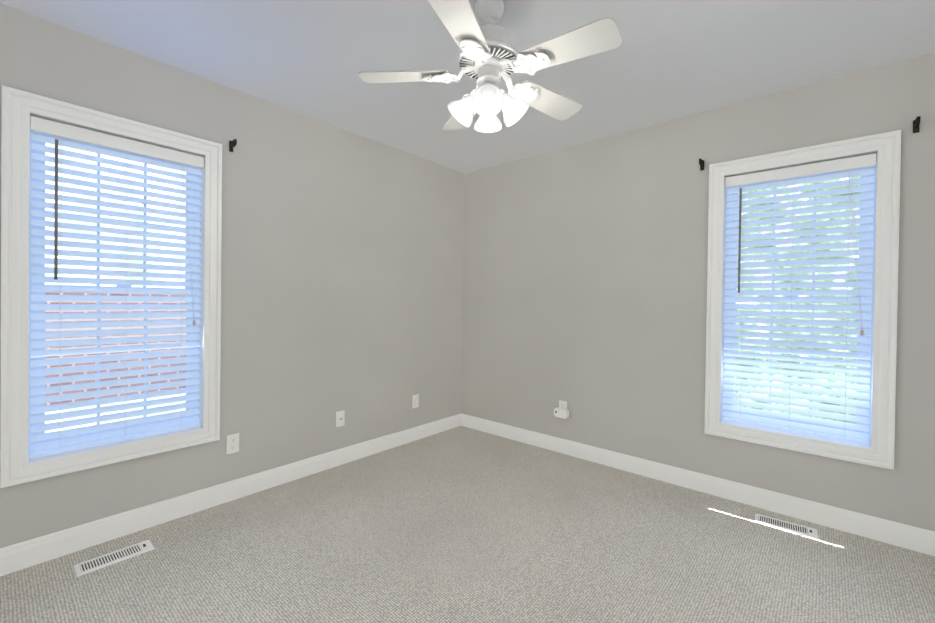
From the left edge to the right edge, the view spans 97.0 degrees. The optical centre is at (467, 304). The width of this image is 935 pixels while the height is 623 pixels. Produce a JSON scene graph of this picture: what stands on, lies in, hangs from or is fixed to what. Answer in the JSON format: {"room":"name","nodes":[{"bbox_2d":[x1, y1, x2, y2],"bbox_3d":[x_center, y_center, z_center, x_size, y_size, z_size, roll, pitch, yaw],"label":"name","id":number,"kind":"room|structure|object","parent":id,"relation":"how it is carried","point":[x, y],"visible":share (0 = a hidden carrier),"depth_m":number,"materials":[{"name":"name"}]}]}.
{"room":"empty bedroom","nodes":[
{"label":"empty bedroom","id":0,"kind":"room"},
{"bbox_2d":[0,3,463,547],"bbox_3d":[-1.252,-0.058,2.732,0.140,2.440,3.798,1,1,41],"label":"wall","id":1,"kind":"structure","parent":0,"point":[342,269],"depth_m":2.71,"materials":[{"name":"beige paint"}]},
{"bbox_2d":[0,85,221,487],"bbox_3d":[-1.761,-0.074,2.126,0.162,1.710,0.845,1,1,41],"label":"window","id":2,"kind":"structure","parent":1,"relation":"in","point":[18,465],"depth_m":1.93,"materials":[{"name":"white paint"}]},
{"bbox_2d":[30,116,203,458],"bbox_3d":[-1.743,-0.075,2.110,0.063,1.527,0.674,1,1,41],"label":"window blind","id":3,"kind":"object","parent":2,"relation":"attached to","point":[64,131],"visible":0.88,"depth_m":2.06,"materials":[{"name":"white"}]},
{"bbox_2d":[0,413,460,575],"bbox_3d":[-1.208,1.106,2.690,0.015,0.115,3.518,1,1,41],"label":"baseboard","id":4,"kind":"structure","parent":1,"relation":"attached to","point":[29,553],"depth_m":2.29,"materials":[{"name":"white paint"}]},
{"bbox_2d":[226,433,238,454],"bbox_3d":[-1.399,0.827,2.469,0.008,0.114,0.070,1,1,41],"label":"duplex electrical outlet","id":5,"kind":"object","parent":1,"relation":"attached to","point":[232,443],"visible":1,"depth_m":2.46,"materials":[{"name":"white plastic"}]},
{"bbox_2d":[229,139,236,151],"bbox_3d":[-1.369,-0.935,2.419,0.067,0.064,0.022,1,1,41],"label":"curtain rod bracket","id":6,"kind":"object","parent":1,"relation":"attached to","point":[232,143],"visible":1,"depth_m":2.42,"materials":[{"name":"black metal"}]},
{"bbox_2d":[336,410,344,426],"bbox_3d":[-0.923,0.828,3.012,0.018,0.114,0.070,1,1,41],"label":"jack","id":7,"kind":"object","parent":1,"relation":"attached to","point":[340,418],"visible":1,"depth_m":3.01,"materials":[{"name":"white plastic"}]},
{"bbox_2d":[412,394,418,408],"bbox_3d":[-0.448,0.830,3.567,0.008,0.114,0.070,1,1,41],"label":"duplex electrical outlet","id":8,"kind":"object","parent":1,"relation":"attached to","point":[415,401],"visible":1,"depth_m":3.56,"materials":[{"name":"white plastic"}]},
{"bbox_2d":[0,426,934,622],"bbox_3d":[-0.027,1.217,1.667,3.425,0.060,3.798,1,1,41],"label":"floor","id":9,"kind":"structure","parent":0,"point":[460,524],"depth_m":1.93,"materials":[{"name":"carpet"}]},
{"bbox_2d":[74,540,154,576],"bbox_3d":[-1.624,1.159,1.910,0.108,0.010,0.272,1,1,41],"label":"air vent register","id":10,"kind":"object","parent":9,"relation":"on","point":[97,563],"visible":1,"depth_m":1.90,"materials":[{"name":"white metal"}]},
{"bbox_2d":[755,514,818,538],"bbox_3d":[1.734,1.200,2.256,0.272,0.010,0.108,1,1,37],"label":"air vent register","id":11,"kind":"object","parent":9,"relation":"on","point":[789,526],"visible":1,"depth_m":2.25,"materials":[{"name":"white metal"}]},
{"bbox_2d":[0,0,934,172],"bbox_3d":[0.006,-1.293,1.646,3.425,0.080,3.798,1,1,41],"label":"ceiling","id":12,"kind":"structure","parent":0,"point":[667,60],"depth_m":2.05,"materials":[{"name":"white paint"}]},
{"bbox_2d":[359,0,621,132],"bbox_3d":[0.116,-1.002,1.721,1.015,0.500,1.039,1,1,41],"label":"fan","id":13,"kind":"object","parent":12,"relation":"hanging from","point":[490,56],"visible":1,"depth_m":1.67,"materials":[{"name":"white plastic"}]},
{"bbox_2d":[461,53,934,530],"bbox_3d":[1.187,-0.029,3.039,3.425,2.440,0.140,1,1,41],"label":"wall","id":14,"kind":"structure","parent":0,"point":[585,280],"depth_m":2.85,"materials":[{"name":"beige paint"}]},
{"bbox_2d":[559,400,566,408],"bbox_3d":[0.762,0.822,3.306,0.070,0.114,0.008,1,1,41],"label":"duplex electrical outlet","id":15,"kind":"object","parent":14,"relation":"attached to","point":[562,404],"visible":0.56,"depth_m":3.30,"materials":[{"name":"white plastic"}]},
{"bbox_2d":[554,407,568,418],"bbox_3d":[0.745,0.858,3.287,0.118,0.072,0.044,1,1,41],"label":"air freshener","id":16,"kind":"object","parent":15,"relation":"attached to","point":[559,412],"visible":1,"depth_m":3.27,"materials":[{"name":"white plastic"}]},
{"bbox_2d":[461,413,934,555],"bbox_3d":[1.121,1.134,2.990,3.145,0.115,0.015,1,1,41],"label":"baseboard","id":17,"kind":"structure","parent":14,"relation":"attached to","point":[914,538],"depth_m":2.52,"materials":[{"name":"white paint"}]},
{"bbox_2d":[699,158,703,170],"bbox_3d":[1.491,-0.899,2.641,0.022,0.064,0.067,1,1,41],"label":"curtain rod bracket","id":18,"kind":"object","parent":14,"relation":"attached to","point":[701,162],"visible":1,"depth_m":2.66,"materials":[{"name":"black metal"}]},
{"bbox_2d":[704,130,900,469],"bbox_3d":[1.892,-0.029,2.414,0.845,1.710,0.162,1,1,41],"label":"window","id":19,"kind":"structure","parent":14,"relation":"in","point":[878,451],"depth_m":2.24,"materials":[{"name":"white paint"}]},
{"bbox_2d":[722,153,876,445],"bbox_3d":[1.876,-0.030,2.395,0.674,1.527,0.063,1,1,41],"label":"window blind","id":20,"kind":"object","parent":19,"relation":"attached to","point":[846,164],"visible":0.98,"depth_m":2.37,"materials":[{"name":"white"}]},
{"bbox_2d":[913,116,920,132],"bbox_3d":[2.202,-0.885,2.026,0.022,0.064,0.067,1,1,41],"label":"curtain rod bracket","id":21,"kind":"object","parent":14,"relation":"attached to","point":[916,122],"visible":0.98,"depth_m":2.04,"materials":[{"name":"black metal"}]},
{"label":"outside","id":22,"kind":"structure","parent":0,"visible":0},
{"bbox_2d":[45,143,185,287],"bbox_3d":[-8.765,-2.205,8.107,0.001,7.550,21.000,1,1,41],"label":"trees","id":23,"kind":"object","parent":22,"point":[103,216],"depth_m":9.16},
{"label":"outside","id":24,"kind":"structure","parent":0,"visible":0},
{"bbox_2d":[45,394,185,432],"bbox_3d":[-4.582,1.705,4.473,6.600,0.001,17.000,1,1,41],"label":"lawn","id":25,"kind":"structure","parent":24,"point":[73,418],"depth_m":6.47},
{"bbox_2d":[45,292,185,404],"bbox_3d":[-7.063,0.685,6.625,0.001,1.940,17.000,1,1,41],"label":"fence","id":26,"kind":"object","parent":25,"relation":"on","point":[91,337],"depth_m":7.41,"materials":[{"name":"brown wood"}]},
{"bbox_2d":[734,176,860,423],"bbox_3d":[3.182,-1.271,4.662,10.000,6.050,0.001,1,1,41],"label":"foliage","id":27,"kind":"object","parent":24,"point":[799,296],"depth_m":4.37,"materials":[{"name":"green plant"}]}
]}

